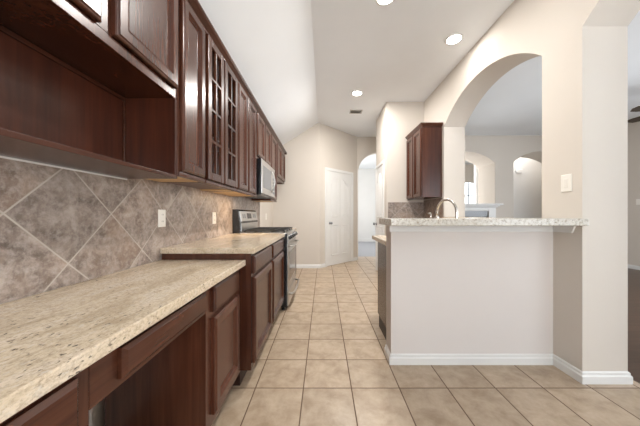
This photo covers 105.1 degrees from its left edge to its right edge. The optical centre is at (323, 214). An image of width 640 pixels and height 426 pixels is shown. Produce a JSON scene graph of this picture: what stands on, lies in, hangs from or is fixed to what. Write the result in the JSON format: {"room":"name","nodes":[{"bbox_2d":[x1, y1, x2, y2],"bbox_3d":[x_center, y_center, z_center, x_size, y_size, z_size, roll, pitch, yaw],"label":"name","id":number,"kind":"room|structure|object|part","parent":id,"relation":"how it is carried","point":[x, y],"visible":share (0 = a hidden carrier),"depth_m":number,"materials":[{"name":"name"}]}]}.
{"room":"kitchen","nodes":[
{"label":"kitchen","id":0,"kind":"room"},
{"bbox_2d":[2,202,272,425],"bbox_3d":[-1.130,-0.170,1.160,0.100,2.600,8.320,0,0,0],"label":"wall","id":1,"kind":"structure","parent":0,"point":[97,413],"depth_m":1.21,"materials":[{"name":"paint"}]},
{"bbox_2d":[0,156,126,179],"bbox_3d":[-1.069,-0.193,0.877,0.004,0.006,0.914,0,0,0],"label":"trim","id":2,"kind":"structure","parent":1,"relation":"attached to","point":[5,157],"depth_m":0.98,"materials":[{"name":"paint"}]},
{"bbox_2d":[0,0,177,178],"bbox_3d":[-0.924,-0.715,0.877,0.309,1.035,0.914,0,0,0],"label":"upper cabinet","id":3,"kind":"object","parent":1,"relation":"attached to","point":[86,85],"visible":1,"depth_m":1.00,"materials":[{"name":"brown wood"}]},
{"bbox_3d":[-1.074,-0.422,0.877,0.010,0.408,0.874,0,0,0],"label":"panel","id":4,"kind":"part","parent":3,"relation":"part of","materials":[{"name":"brown wood"}]},
{"bbox_3d":[-0.782,-0.948,0.668,0.024,0.545,0.386,0,0,0],"label":"door","id":5,"kind":"part","parent":3,"relation":"part of","materials":[{"name":"brown wood"}]},
{"bbox_2d":[0,128,176,178],"bbox_3d":[-0.936,-0.205,0.877,0.285,0.017,0.914,0,0,0],"label":"shelf","id":6,"kind":"object","parent":3,"relation":"attached to","point":[12,144],"depth_m":0.85,"materials":[{"name":"brown wood"}]},
{"bbox_3d":[-0.805,-0.929,0.877,0.020,0.605,0.914,0,0,0],"label":"frame","id":7,"kind":"part","parent":3,"relation":"part of","materials":[{"name":"brown wood"}]},
{"bbox_3d":[-0.782,-0.948,1.115,0.024,0.545,0.394,0,0,0],"label":"door","id":8,"kind":"part","parent":3,"relation":"part of","materials":[{"name":"brown wood"}]},
{"bbox_3d":[-0.938,-0.420,1.325,0.283,0.412,0.019,0,0,0],"label":"panel","id":9,"kind":"part","parent":3,"relation":"part of","materials":[{"name":"brown wood"}]},
{"bbox_2d":[0,158,259,303],"bbox_3d":[-1.075,0.030,1.870,0.009,0.600,4.540,0,0,0],"label":"backsplash","id":10,"kind":"structure","parent":1,"relation":"attached to","point":[59,227],"depth_m":1.10,"materials":[{"name":"tile"}]},
{"bbox_2d":[158,210,165,226],"bbox_3d":[-1.067,0.022,1.623,0.008,0.115,0.072,0,0,0],"label":"wall outlet","id":11,"kind":"object","parent":10,"relation":"attached to","point":[161,213],"visible":1,"depth_m":1.62,"materials":[{"name":"white plastic"}]},
{"bbox_2d":[212,212,215,223],"bbox_3d":[-1.067,0.030,2.400,0.008,0.115,0.072,0,0,0],"label":"wall outlet","id":12,"kind":"object","parent":10,"relation":"attached to","point":[213,213],"visible":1,"depth_m":2.39,"materials":[{"name":"white plastic"}]},
{"bbox_2d":[148,0,204,182],"bbox_3d":[-0.924,-0.723,1.482,0.309,1.018,0.291,0,0,0],"label":"upper cabinet","id":13,"kind":"object","parent":1,"relation":"attached to","point":[191,33],"visible":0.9,"depth_m":1.45,"materials":[{"name":"brown wood"}]},
{"bbox_3d":[-0.943,-0.226,1.482,0.253,0.020,0.254,0,0,0],"label":"panel","id":14,"kind":"part","parent":13,"relation":"part of","materials":[{"name":"brown wood"}]},
{"bbox_3d":[-0.805,-0.724,1.482,0.020,1.017,0.291,0,0,0],"label":"frame","id":15,"kind":"part","parent":13,"relation":"part of","materials":[{"name":"brown wood"}]},
{"bbox_3d":[-0.789,-0.226,1.482,0.012,0.023,0.291,0,0,0],"label":"light rail","id":16,"kind":"part","parent":13,"relation":"part of","materials":[{"name":"brown wood"}]},
{"bbox_3d":[-0.782,-0.732,1.482,0.024,0.976,0.257,0,0,0],"label":"door","id":17,"kind":"part","parent":13,"relation":"part of","materials":[{"name":"brown wood"}]},
{"bbox_2d":[172,33,237,190],"bbox_3d":[-0.924,-0.723,1.925,0.309,1.018,0.592,0,0,0],"label":"upper cabinet","id":18,"kind":"object","parent":1,"relation":"attached to","point":[221,84],"visible":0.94,"depth_m":1.85,"materials":[{"name":"brown wood"}]},
{"bbox_3d":[-0.943,-0.230,1.925,0.253,0.014,0.555,0,0,0],"label":"panel","id":19,"kind":"part","parent":18,"relation":"part of","materials":[{"name":"brown wood"}]},
{"bbox_3d":[-0.782,-0.732,1.775,0.024,0.976,0.260,0,0,0],"label":"door","id":20,"kind":"part","parent":18,"relation":"part of","materials":[{"name":"brown wood"}]},
{"bbox_3d":[-0.791,-0.732,1.775,0.002,0.872,0.156,0,0,0],"label":"glass","id":21,"kind":"part","parent":18,"relation":"part of","materials":[{"name":"white"}]},
{"bbox_3d":[-0.805,-0.724,1.925,0.020,1.017,0.592,0,0,0],"label":"frame","id":22,"kind":"part","parent":18,"relation":"part of","materials":[{"name":"brown wood"}]},
{"bbox_3d":[-0.789,-0.226,1.925,0.012,0.023,0.592,0,0,0],"label":"light rail","id":23,"kind":"part","parent":18,"relation":"part of","materials":[{"name":"brown wood"}]},
{"bbox_3d":[-0.791,-0.732,2.067,0.002,0.872,0.172,0,0,0],"label":"glass","id":24,"kind":"part","parent":18,"relation":"part of","materials":[{"name":"white"}]},
{"bbox_3d":[-0.782,-0.732,2.067,0.024,0.976,0.276,0,0,0],"label":"door","id":25,"kind":"part","parent":18,"relation":"part of","materials":[{"name":"brown wood"}]},
{"bbox_2d":[207,82,256,196],"bbox_3d":[-0.924,-0.723,2.551,0.309,1.018,0.656,0,0,0],"label":"upper cabinet","id":26,"kind":"object","parent":1,"relation":"attached to","point":[246,110],"visible":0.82,"depth_m":2.46,"materials":[{"name":"brown wood"}]},
{"bbox_3d":[-0.943,-0.226,2.551,0.253,0.020,0.619,0,0,0],"label":"panel","id":27,"kind":"part","parent":26,"relation":"part of","materials":[{"name":"brown wood"}]},
{"bbox_3d":[-0.782,-0.732,2.380,0.024,0.976,0.270,0,0,0],"label":"door","id":28,"kind":"part","parent":26,"relation":"part of","materials":[{"name":"brown wood"}]},
{"bbox_3d":[-0.789,-0.226,2.551,0.012,0.023,0.656,0,0,0],"label":"light rail","id":29,"kind":"part","parent":26,"relation":"part of","materials":[{"name":"brown wood"}]},
{"bbox_3d":[-0.782,-0.732,2.692,0.024,0.976,0.285,0,0,0],"label":"door","id":30,"kind":"part","parent":26,"relation":"part of","materials":[{"name":"brown wood"}]},
{"bbox_2d":[256,112,270,165],"bbox_3d":[-0.924,-0.951,3.265,0.309,0.562,0.768,0,0,0],"label":"upper cabinet","id":31,"kind":"object","parent":1,"relation":"attached to","point":[263,135],"visible":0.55,"depth_m":3.17,"materials":[{"name":"brown wood"}]},
{"bbox_3d":[-0.782,-0.965,3.078,0.024,0.510,0.355,0,0,0],"label":"door","id":32,"kind":"part","parent":31,"relation":"part of","materials":[{"name":"brown wood"}]},
{"bbox_2d":[247,158,275,198],"bbox_3d":[-0.869,-0.455,3.265,0.399,0.427,0.762,0,0,0],"label":"microwave","id":33,"kind":"object","parent":31,"relation":"attached to","point":[265,174],"visible":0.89,"depth_m":3.06,"materials":[{"name":"silver metal"}]},
{"bbox_3d":[-0.727,-0.464,3.177,0.010,0.408,0.586,0,0,0],"label":"door","id":34,"kind":"part","parent":33,"relation":"part of","materials":[{"name":"silver metal"}]},
{"bbox_3d":[-0.727,-0.464,3.559,0.010,0.408,0.174,0,0,0],"label":"control panel","id":35,"kind":"part","parent":33,"relation":"part of","materials":[{"name":"silver metal"}]},
{"bbox_3d":[-0.782,-0.965,3.451,0.024,0.510,0.358,0,0,0],"label":"door","id":36,"kind":"part","parent":31,"relation":"part of","materials":[{"name":"brown wood"}]},
{"bbox_2d":[251,134,276,201],"bbox_3d":[-0.924,-0.723,3.890,0.309,1.018,0.478,0,0,0],"label":"upper cabinet","id":37,"kind":"object","parent":1,"relation":"attached to","point":[273,141],"visible":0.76,"depth_m":3.92,"materials":[{"name":"brown wood"}]},
{"bbox_3d":[-0.782,-0.732,3.890,0.024,0.976,0.420,0,0,0],"label":"door","id":38,"kind":"part","parent":37,"relation":"part of","materials":[{"name":"brown wood"}]},
{"bbox_2d":[277,143,284,183],"bbox_3d":[-0.924,-0.929,4.565,0.309,0.605,0.868,0,0,0],"label":"upper cabinet","id":39,"kind":"object","parent":1,"relation":"attached to","point":[280,155],"visible":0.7,"depth_m":4.51,"materials":[{"name":"brown wood"}]},
{"bbox_2d":[186,0,286,154],"bbox_3d":[-0.883,-1.257,2.734,0.273,0.046,4.628,0,0,0],"label":"crown molding","id":40,"kind":"structure","parent":39,"relation":"attached to","point":[195,5],"depth_m":1.95,"materials":[{"name":"brown wood"}]},
{"bbox_3d":[-0.782,-0.944,4.357,0.024,0.553,0.395,0,0,0],"label":"door","id":41,"kind":"part","parent":39,"relation":"part of","materials":[{"name":"brown wood"}]},
{"bbox_3d":[-0.782,-0.944,4.775,0.024,0.553,0.400,0,0,0],"label":"door","id":42,"kind":"part","parent":39,"relation":"part of","materials":[{"name":"brown wood"}]},
{"bbox_2d":[198,0,317,144],"bbox_3d":[-0.607,-1.688,1.160,0.986,0.705,8.320,0,0,0],"label":"ceiling","id":43,"kind":"structure","parent":0,"point":[270,42],"depth_m":2.57,"materials":[{"name":"paint"}]},
{"bbox_2d":[273,123,319,263],"bbox_3d":[-0.575,-0.415,5.270,1.010,3.090,0.100,0,0,0],"label":"wall","id":44,"kind":"structure","parent":0,"point":[297,206],"depth_m":5.22,"materials":[{"name":"paint"}]},
{"bbox_2d":[296,257,357,267],"bbox_3d":[-0.381,1.091,5.399,0.760,0.078,2.784,0,0,44],"label":"baseboard","id":45,"kind":"structure","parent":44,"relation":"attached to","point":[354,258],"depth_m":5.21,"materials":[{"name":"paint"}]},
{"bbox_2d":[320,123,356,265],"bbox_3d":[0.388,-0.415,5.760,1.412,3.090,0.120,0,0,-45],"label":"wall","id":46,"kind":"structure","parent":0,"point":[338,149],"depth_m":5.57,"materials":[{"name":"paint"}]},
{"bbox_2d":[325,167,352,266],"bbox_3d":[0.412,0.045,5.650,0.084,2.170,0.990,0,0,45],"label":"door","id":47,"kind":"structure","parent":46,"relation":"in","point":[338,186],"depth_m":5.61,"materials":[{"name":"paint"}]},
{"bbox_2d":[357,137,375,257],"bbox_3d":[1.523,-0.415,6.225,1.354,3.090,0.150,0,0,0],"label":"wall","id":48,"kind":"structure","parent":0,"point":[366,146],"depth_m":6.15,"materials":[{"name":"paint"}]},
{"bbox_2d":[358,169,375,238],"bbox_3d":[1.700,-0.415,10.450,3.000,3.090,0.100,0,0,0],"label":"wall","id":49,"kind":"structure","parent":0,"point":[366,178],"depth_m":10.40,"materials":[{"name":"paint"}]},
{"bbox_2d":[358,239,375,241],"bbox_3d":[1.650,1.065,10.390,2.900,0.130,0.020,0,0,0],"label":"baseboard","id":50,"kind":"structure","parent":49,"relation":"attached to","point":[359,240],"depth_m":10.38,"materials":[{"name":"paint"}]},
{"bbox_2d":[358,242,375,256],"bbox_3d":[1.700,1.153,8.585,3.000,0.054,3.830,0,0,0],"label":"floor","id":51,"kind":"structure","parent":0,"point":[365,249],"depth_m":8.02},
{"bbox_2d":[376,102,423,234],"bbox_3d":[1.421,-0.415,4.662,0.648,3.090,0.835,0,0,0],"label":"wall","id":52,"kind":"structure","parent":0,"point":[396,120],"depth_m":4.25,"materials":[{"name":"paint"}]},
{"bbox_2d":[373,160,383,270],"bbox_3d":[1.055,0.070,4.730,0.084,2.120,0.660,0,0,0],"label":"door","id":53,"kind":"structure","parent":52,"relation":"in","point":[380,167],"depth_m":4.69,"materials":[{"name":"paint"}]},
{"bbox_2d":[388,202,423,217],"bbox_3d":[1.428,-0.002,4.240,0.616,0.436,0.009,0,0,0],"label":"backsplash","id":54,"kind":"structure","parent":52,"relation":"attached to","point":[395,209],"depth_m":4.24,"materials":[{"name":"stone"}]},
{"bbox_2d":[211,257,639,425],"bbox_3d":[0.470,1.155,1.835,3.300,0.050,9.670,0,0,0],"label":"floor","id":55,"kind":"structure","parent":0,"point":[322,360],"depth_m":1.61,"materials":[{"name":"tile"}]},
{"bbox_2d":[0,367,88,425],"bbox_3d":[-0.796,0.732,0.086,0.548,0.796,0.972,0,0,0],"label":"base cabinet","id":56,"kind":"object","parent":55,"relation":"on","point":[67,404],"visible":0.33,"depth_m":0.50,"materials":[{"name":"brown wood"}]},
{"bbox_2d":[0,260,245,422],"bbox_3d":[-0.792,0.377,0.610,0.558,0.163,2.021,0,0,0],"label":"countertop","id":57,"kind":"structure","parent":56,"relation":"on","point":[48,338],"depth_m":0.71,"materials":[{"name":"stone"}]},
{"bbox_3d":[-0.728,0.396,0.856,0.404,0.124,0.565,0,0,0],"label":"desk drawer","id":58,"kind":"part","parent":57,"relation":"part of","materials":[{"name":"brown wood"}]},
{"bbox_3d":[-0.536,0.395,0.881,0.020,0.083,0.463,0,0,0],"label":"drawer","id":59,"kind":"part","parent":57,"relation":"part of","materials":[{"name":"brown wood"}]},
{"bbox_2d":[105,269,239,425],"bbox_3d":[-0.770,0.732,1.379,0.496,0.796,0.478,0,0,0],"label":"base cabinet","id":60,"kind":"object","parent":55,"relation":"on","point":[188,382],"visible":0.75,"depth_m":1.14,"materials":[{"name":"brown wood"}]},
{"bbox_3d":[-0.536,0.410,1.370,0.020,0.125,0.350,0,0,0],"label":"drawer","id":61,"kind":"part","parent":60,"relation":"part of","materials":[{"name":"brown wood"}]},
{"bbox_3d":[-0.534,0.738,1.370,0.024,0.475,0.350,0,0,0],"label":"door","id":62,"kind":"part","parent":60,"relation":"part of","materials":[{"name":"brown wood"}]},
{"bbox_2d":[162,238,283,385],"bbox_3d":[-0.761,0.692,2.247,0.617,0.874,1.250,0,0,0],"label":"base cabinet","id":63,"kind":"object","parent":55,"relation":"on","point":[262,276],"visible":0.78,"depth_m":1.66,"materials":[{"name":"brown wood"}]},
{"bbox_2d":[160,233,284,253],"bbox_3d":[-0.761,0.235,2.240,0.618,0.038,1.272,0,0,0],"label":"countertop","id":64,"kind":"structure","parent":63,"relation":"on","point":[234,243],"depth_m":1.79,"materials":[{"name":"stone"}]},
{"bbox_3d":[-0.467,0.335,1.915,0.020,0.120,0.540,0,0,0],"label":"drawer","id":65,"kind":"part","parent":63,"relation":"part of","materials":[{"name":"brown wood"}]},
{"bbox_3d":[-0.465,0.707,1.915,0.024,0.577,0.540,0,0,0],"label":"door","id":66,"kind":"part","parent":63,"relation":"part of","materials":[{"name":"brown wood"}]},
{"bbox_3d":[-0.467,0.335,2.545,0.020,0.120,0.600,0,0,0],"label":"drawer","id":67,"kind":"part","parent":63,"relation":"part of","materials":[{"name":"brown wood"}]},
{"bbox_3d":[-0.465,0.707,2.545,0.024,0.577,0.600,0,0,0],"label":"door","id":68,"kind":"part","parent":63,"relation":"part of","materials":[{"name":"brown wood"}]},
{"bbox_2d":[232,209,299,309],"bbox_3d":[-0.703,0.531,3.266,0.732,1.196,0.772,0,0,0],"label":"gas range","id":69,"kind":"object","parent":55,"relation":"on","point":[243,221],"visible":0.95,"depth_m":2.99,"materials":[{"name":"silver metal"}]},
{"bbox_3d":[-0.987,0.015,3.273,0.030,0.122,0.717,0,0,0],"label":"control panel","id":70,"kind":"part","parent":69,"relation":"part of","materials":[{"name":"silver metal"}]},
{"bbox_2d":[242,229,294,233],"bbox_3d":[-0.696,0.216,3.266,0.559,0.016,0.770,0,0,0],"label":"cooktop","id":71,"kind":"object","parent":69,"relation":"in","point":[288,231],"depth_m":2.91,"materials":[{"name":"black metal"}]},
{"bbox_3d":[-0.419,0.620,3.267,0.016,0.550,0.750,0,0,0],"label":"oven door","id":72,"kind":"part","parent":69,"relation":"part of","materials":[{"name":"silver metal"}]},
{"bbox_3d":[-0.419,0.990,3.267,0.016,0.170,0.750,0,0,0],"label":"drawer","id":73,"kind":"part","parent":69,"relation":"part of","materials":[{"name":"silver metal"}]},
{"bbox_3d":[-0.376,0.945,3.276,0.077,0.026,0.678,0,0,0],"label":"handle","id":74,"kind":"part","parent":69,"relation":"part of","materials":[{"name":"silver metal"}]},
{"bbox_2d":[378,242,385,338],"bbox_3d":[1.155,0.692,2.285,1.179,0.874,0.569,0,0,0],"label":"base cabinet","id":75,"kind":"object","parent":55,"relation":"on","point":[381,247],"visible":0.16,"depth_m":2.34,"materials":[{"name":"brown wood"}]},
{"bbox_2d":[372,235,385,244],"bbox_3d":[1.129,0.235,2.300,1.229,0.038,0.599,0,0,0],"label":"countertop","id":76,"kind":"structure","parent":75,"relation":"on","point":[381,239],"depth_m":2.35,"materials":[{"name":"stone"}]},
{"bbox_2d":[435,199,457,217],"bbox_3d":[1.126,0.031,2.268,0.133,0.368,0.313,0,0,0],"label":"faucet","id":77,"kind":"object","parent":76,"relation":"on","point":[443,200],"visible":0.51,"depth_m":2.23,"materials":[{"name":"silver metal"}]},
{"bbox_2d":[386,225,552,353],"bbox_3d":[1.129,0.601,1.930,1.231,1.058,0.140,0,0,0],"label":"wall","id":78,"kind":"structure","parent":0,"point":[447,292],"depth_m":1.86,"materials":[{"name":"paint"}]},
{"bbox_2d":[389,226,575,232],"bbox_3d":[1.123,0.099,1.773,1.245,0.054,0.174,0,0,0],"label":"trim","id":79,"kind":"structure","parent":78,"relation":"attached to","point":[566,229],"depth_m":1.85,"materials":[{"name":"paint"}]},
{"bbox_2d":[379,218,588,225],"bbox_3d":[1.094,0.048,1.782,1.300,0.048,0.353,0,0,0],"label":"countertop","id":80,"kind":"structure","parent":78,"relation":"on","point":[385,221],"depth_m":1.60,"materials":[{"name":"stone"}]},
{"bbox_2d":[384,344,632,383],"bbox_3d":[1.282,1.091,3.832,1.568,0.078,4.396,0,0,0],"label":"baseboard","id":81,"kind":"structure","parent":78,"relation":"attached to","point":[584,377],"depth_m":1.84,"materials":[{"name":"paint"}]},
{"bbox_2d":[465,164,473,182],"bbox_3d":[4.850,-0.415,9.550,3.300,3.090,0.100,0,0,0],"label":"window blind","id":82,"kind":"structure","parent":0,"point":[469,168],"depth_m":9.50,"materials":[{"name":"beige fabric"}]},
{"bbox_2d":[465,182,473,203],"bbox_3d":[5.650,-0.745,9.550,1.000,1.050,0.060,0,0,0],"label":"window","id":83,"kind":"structure","parent":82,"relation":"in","point":[469,187],"depth_m":9.54,"materials":[{"name":"glass"}]},
{"bbox_2d":[311,0,639,168],"bbox_3d":[3.243,-2.000,3.750,6.714,0.080,13.500,0,0,0],"label":"ceiling","id":84,"kind":"structure","parent":0,"point":[397,51],"depth_m":3.17,"materials":[{"name":"paint"}]},
{"bbox_2d":[349,110,362,113],"bbox_3d":[0.618,-1.955,4.640,0.235,0.009,0.160,0,0,0],"label":"ceiling vent","id":85,"kind":"object","parent":84,"relation":"in","point":[351,111],"visible":1,"depth_m":4.66,"materials":[{"name":"silver metal"}]},
{"bbox_2d":[351,90,362,95],"bbox_3d":[0.541,-1.954,3.936,0.184,0.012,0.184,0,0,0],"label":"recessed light","id":86,"kind":"object","parent":84,"relation":"in","point":[356,92],"visible":1,"depth_m":3.93,"materials":[{"name":"paint"}]},
{"bbox_2d":[375,0,393,5],"bbox_3d":[0.560,-1.954,2.200,0.184,0.012,0.184,0,0,0],"label":"recessed light","id":87,"kind":"object","parent":84,"relation":"in","point":[379,2],"visible":1,"depth_m":2.25,"materials":[{"name":"paint"}]},
{"bbox_2d":[445,33,462,44],"bbox_3d":[1.455,-1.954,2.728,0.184,0.012,0.184,0,0,0],"label":"recessed light","id":88,"kind":"object","parent":84,"relation":"in","point":[453,39],"visible":1,"depth_m":2.72,"materials":[{"name":"paint"}]},
{"bbox_2d":[628,106,639,122],"bbox_3d":[5.278,-1.693,3.591,1.267,0.532,1.251,0,0,0],"label":"ceiling fan","id":89,"kind":"object","parent":84,"relation":"hanging from","point":[636,109],"visible":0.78,"depth_m":4.05,"materials":[{"name":"brown wood"}]},
{"bbox_3d":[5.255,-1.594,3.978,0.150,0.041,0.480,0,0,-6],"label":"blade","id":90,"kind":"part","parent":89,"relation":"part of","materials":[{"name":"brown wood"}]},
{"bbox_3d":[4.879,-1.594,3.639,0.480,0.041,0.150,0,0,12],"label":"blade","id":91,"kind":"part","parent":89,"relation":"part of","materials":[{"name":"brown wood"}]},
{"bbox_2d":[465,135,541,217],"bbox_3d":[4.275,-0.415,6.360,4.450,3.090,0.660,0,0,0],"label":"wall","id":92,"kind":"structure","parent":0,"point":[494,156],"depth_m":6.03,"materials":[{"name":"paint"}]},
{"bbox_2d":[474,158,540,217],"bbox_3d":[5.525,-0.415,7.350,1.950,3.090,0.100,0,0,0],"label":"wall","id":93,"kind":"structure","parent":0,"point":[526,184],"depth_m":7.30,"materials":[{"name":"paint"}]},
{"bbox_2d":[424,0,639,370],"bbox_3d":[1.897,-0.415,1.575,0.305,3.090,9.150,0,0,0],"label":"wall","id":94,"kind":"structure","parent":0,"point":[582,45],"depth_m":1.69,"materials":[{"name":"paint"}]},
{"bbox_2d":[405,122,442,200],"bbox_3d":[1.581,-0.798,3.898,0.327,1.096,0.673,0,0,0],"label":"upper cabinet","id":95,"kind":"object","parent":94,"relation":"attached to","point":[424,142],"visible":1,"depth_m":3.60,"materials":[{"name":"brown wood"}]},
{"bbox_3d":[1.441,-0.775,4.072,0.024,1.010,0.299,0,0,0],"label":"door","id":96,"kind":"part","parent":95,"relation":"part of","materials":[{"name":"brown wood"}]},
{"bbox_3d":[1.464,-0.772,3.917,0.020,1.045,0.636,0,0,0],"label":"frame","id":97,"kind":"part","parent":95,"relation":"part of","materials":[{"name":"brown wood"}]},
{"bbox_3d":[1.441,-0.775,3.760,0.024,1.010,0.296,0,0,0],"label":"door","id":98,"kind":"part","parent":95,"relation":"part of","materials":[{"name":"brown wood"}]},
{"bbox_3d":[1.581,-1.321,3.898,0.327,0.050,0.673,0,0,0],"label":"crown","id":99,"kind":"part","parent":95,"relation":"part of","materials":[{"name":"brown wood"}]},
{"bbox_2d":[423,198,442,217],"bbox_3d":[1.740,-0.017,3.902,0.009,0.466,0.685,0,0,0],"label":"backsplash","id":100,"kind":"structure","parent":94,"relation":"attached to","point":[429,205],"depth_m":3.90,"materials":[{"name":"stone"}]},
{"bbox_2d":[442,217,495,217],"bbox_3d":[1.897,0.051,2.750,0.365,0.042,1.580,0,0,0],"label":"window ledge","id":101,"kind":"object","parent":94,"relation":"on","point":[442,217],"visible":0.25,"depth_m":2.94,"materials":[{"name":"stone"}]},
{"bbox_2d":[561,174,571,191],"bbox_3d":[1.740,-0.228,1.757,0.009,0.125,0.078,0,0,0],"label":"light switch","id":102,"kind":"object","parent":94,"relation":"attached to","point":[566,180],"visible":1,"depth_m":1.75,"materials":[{"name":"white plastic"}]},
{"bbox_2d":[541,121,639,265],"bbox_3d":[6.550,-0.415,3.300,0.100,3.090,12.600,0,0,0],"label":"wall","id":103,"kind":"structure","parent":0,"point":[633,128],"depth_m":5.13,"materials":[{"name":"paint"}]},
{"bbox_2d":[628,264,639,269],"bbox_3d":[5.363,1.091,1.515,2.274,0.078,9.030,0,0,0],"label":"baseboard","id":104,"kind":"structure","parent":103,"relation":"attached to","point":[629,266],"depth_m":5.12,"materials":[{"name":"paint"}]},
{"bbox_2d":[628,268,639,383],"bbox_3d":[4.360,1.155,3.300,4.480,0.050,12.600,0,0,0],"label":"floor","id":105,"kind":"structure","parent":0,"point":[633,274],"depth_m":2.55,"materials":[{"name":"brown wood"}]},
{"bbox_2d":[465,204,503,216],"bbox_3d":[3.380,0.430,5.894,1.720,1.400,0.269,0,0,0],"label":"fireplace","id":106,"kind":"object","parent":105,"relation":"on","point":[471,210],"visible":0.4,"depth_m":5.86,"materials":[{"name":"paint"}]},
{"bbox_3d":[3.455,-0.034,5.918,1.000,0.128,0.065,0,0,0],"label":"louver panel","id":107,"kind":"part","parent":106,"relation":"part of","materials":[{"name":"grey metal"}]},
{"bbox_2d":[465,204,503,206],"bbox_3d":[3.380,-0.226,5.894,1.720,0.089,0.269,0,0,0],"label":"mantel shelf","id":108,"kind":"object","parent":106,"relation":"attached to","point":[466,205],"depth_m":5.80,"materials":[{"name":"paint"}]}
]}

